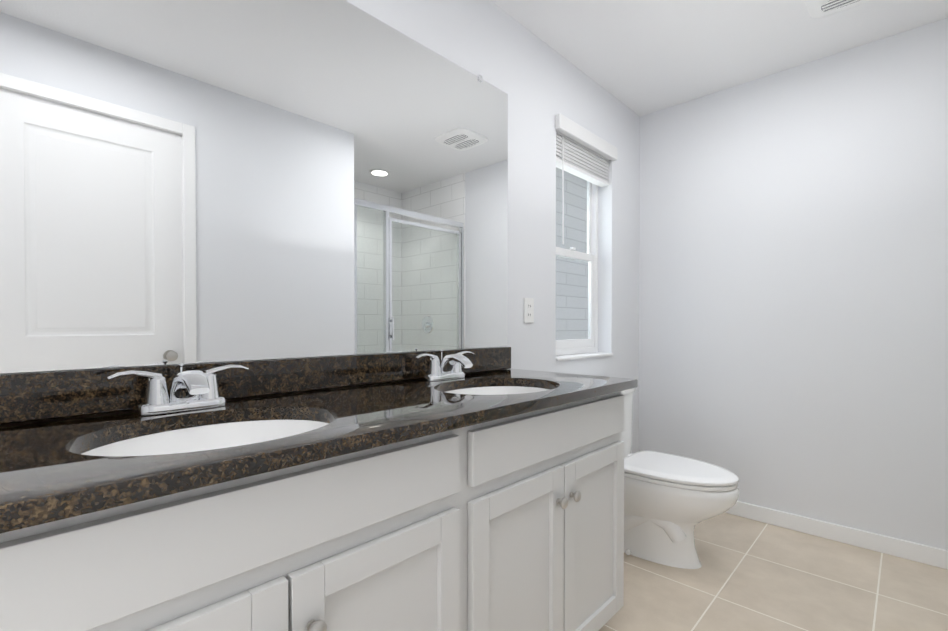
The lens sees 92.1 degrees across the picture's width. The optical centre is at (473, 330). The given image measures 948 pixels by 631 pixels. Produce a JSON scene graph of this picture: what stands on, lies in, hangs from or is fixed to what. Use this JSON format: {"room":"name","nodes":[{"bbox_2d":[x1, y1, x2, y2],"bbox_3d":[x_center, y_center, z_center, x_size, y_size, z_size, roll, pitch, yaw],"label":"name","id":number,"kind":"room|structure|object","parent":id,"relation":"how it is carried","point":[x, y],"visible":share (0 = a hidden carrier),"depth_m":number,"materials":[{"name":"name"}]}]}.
{"room":"bathroom","nodes":[
{"label":"bathroom","id":0,"kind":"room"},
{"bbox_2d":[0,0,639,453],"bbox_3d":[-0.165,-0.159,1.800,0.140,2.470,3.510,1,1,44],"label":"wall","id":1,"kind":"structure","parent":0,"point":[534,78],"depth_m":2.21,"materials":[{"name":"white paint"}]},
{"bbox_2d":[0,0,507,372],"bbox_3d":[-0.583,-0.480,1.246,0.011,1.120,2.124,1,1,44],"label":"mirror","id":2,"kind":"object","parent":1,"relation":"attached to","point":[192,181],"visible":1,"depth_m":1.21,"materials":[{"name":"silver mirror"}]},
{"bbox_2d":[524,298,533,322],"bbox_3d":[0.257,-0.093,2.138,0.008,0.116,0.072,1,1,44],"label":"electrical outlet","id":3,"kind":"object","parent":1,"relation":"attached to","point":[528,310],"visible":1,"depth_m":2.13,"materials":[{"name":"white plastic"}]},
{"bbox_2d":[556,175,597,355],"bbox_3d":[0.542,-0.463,2.594,0.062,1.200,0.600,1,1,44],"label":"window","id":4,"kind":"structure","parent":1,"relation":"in","point":[576,346],"depth_m":2.77,"materials":[{"name":"white plastic"}]},
{"bbox_2d":[555,113,616,243],"bbox_3d":[0.603,-0.767,2.533,0.105,0.630,0.624,1,1,44],"label":"window blind","id":5,"kind":"object","parent":4,"relation":"attached to","point":[583,153],"visible":0.77,"depth_m":2.48,"materials":[{"name":"white plastic"}]},
{"bbox_2d":[556,352,612,360],"bbox_3d":[0.592,0.145,2.553,0.101,0.015,0.598,1,1,44],"label":"window sill","id":6,"kind":"structure","parent":1,"relation":"attached to","point":[578,356],"depth_m":2.51,"materials":[{"name":"white wood"}]},
{"bbox_2d":[491,0,947,116],"bbox_3d":[0.806,-1.433,0.863,2.820,0.100,3.750,1,1,44],"label":"ceiling","id":7,"kind":"structure","parent":0,"point":[640,58],"depth_m":2.17,"materials":[{"name":"white paint"}]},
{"bbox_2d":[805,0,869,17],"bbox_3d":[1.520,-1.380,1.834,0.310,0.027,0.310,1,1,44],"label":"ceiling vent","id":8,"kind":"object","parent":7,"relation":"in","point":[819,8],"visible":0.98,"depth_m":1.93,"materials":[{"name":"white plastic"}]},
{"bbox_2d":[598,513,947,630],"bbox_3d":[0.806,1.136,0.892,2.820,0.100,3.750,1,1,44],"label":"floor","id":9,"kind":"structure","parent":0,"point":[751,575],"depth_m":1.90,"materials":[{"name":"tile"}]},
{"bbox_2d":[0,391,623,630],"bbox_3d":[-0.374,0.648,1.051,0.598,0.874,2.098,1,1,44],"label":"bathroom vanity","id":10,"kind":"object","parent":9,"relation":"on","point":[514,523],"visible":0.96,"depth_m":0.86,"materials":[{"name":"white wood"}]},
{"bbox_2d":[0,368,637,533],"bbox_3d":[-0.368,0.195,1.055,0.595,0.030,2.132,1,1,44],"label":"countertop","id":11,"kind":"structure","parent":10,"relation":"on","point":[49,472],"depth_m":0.83,"materials":[{"name":"stone"}]},
{"bbox_2d":[107,363,248,414],"bbox_3d":[-0.626,0.127,1.007,0.150,0.104,0.276,1,1,44],"label":"faucet","id":12,"kind":"object","parent":11,"relation":"on","point":[194,390],"visible":1,"depth_m":0.99,"materials":[{"name":"silver metal"}]},
{"bbox_2d":[0,347,549,455],"bbox_3d":[-0.390,0.222,1.076,0.534,0.276,2.132,1,1,44],"label":"sink","id":13,"kind":"object","parent":11,"relation":"on","point":[37,396],"visible":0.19,"depth_m":1.06,"materials":[{"name":"ceramic"}]},
{"bbox_2d":[415,349,473,380],"bbox_3d":[-0.069,0.121,1.594,0.150,0.104,0.276,1,1,44],"label":"faucet","id":14,"kind":"object","parent":11,"relation":"on","point":[447,367],"visible":1,"depth_m":1.58,"materials":[{"name":"silver metal"}]},
{"bbox_2d":[621,388,738,568],"bbox_3d":[0.863,0.683,2.226,0.758,0.781,0.488,1,1,44],"label":"toilet","id":15,"kind":"object","parent":9,"relation":"on","point":[671,501],"visible":0.6,"depth_m":2.08,"materials":[{"name":"white ceramic"}]},
{"bbox_2d":[639,18,947,549],"bbox_3d":[2.056,-0.163,2.194,2.820,2.470,0.120,1,1,44],"label":"wall","id":16,"kind":"structure","parent":0,"point":[793,302],"depth_m":2.39,"materials":[{"name":"white paint"}]},
{"bbox_2d":[725,501,947,569],"bbox_3d":[1.676,1.026,2.474,1.620,0.085,0.016,1,1,44],"label":"baseboard","id":17,"kind":"structure","parent":16,"relation":"attached to","point":[920,553],"depth_m":2.28,"materials":[{"name":"white wood"}]},
{"label":"outside","id":18,"kind":"structure","parent":0,"visible":0},
{"bbox_2d":[556,167,587,355],"bbox_3d":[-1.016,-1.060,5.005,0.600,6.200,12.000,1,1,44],"label":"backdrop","id":19,"kind":"structure","parent":18,"point":[575,323],"depth_m":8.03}
]}

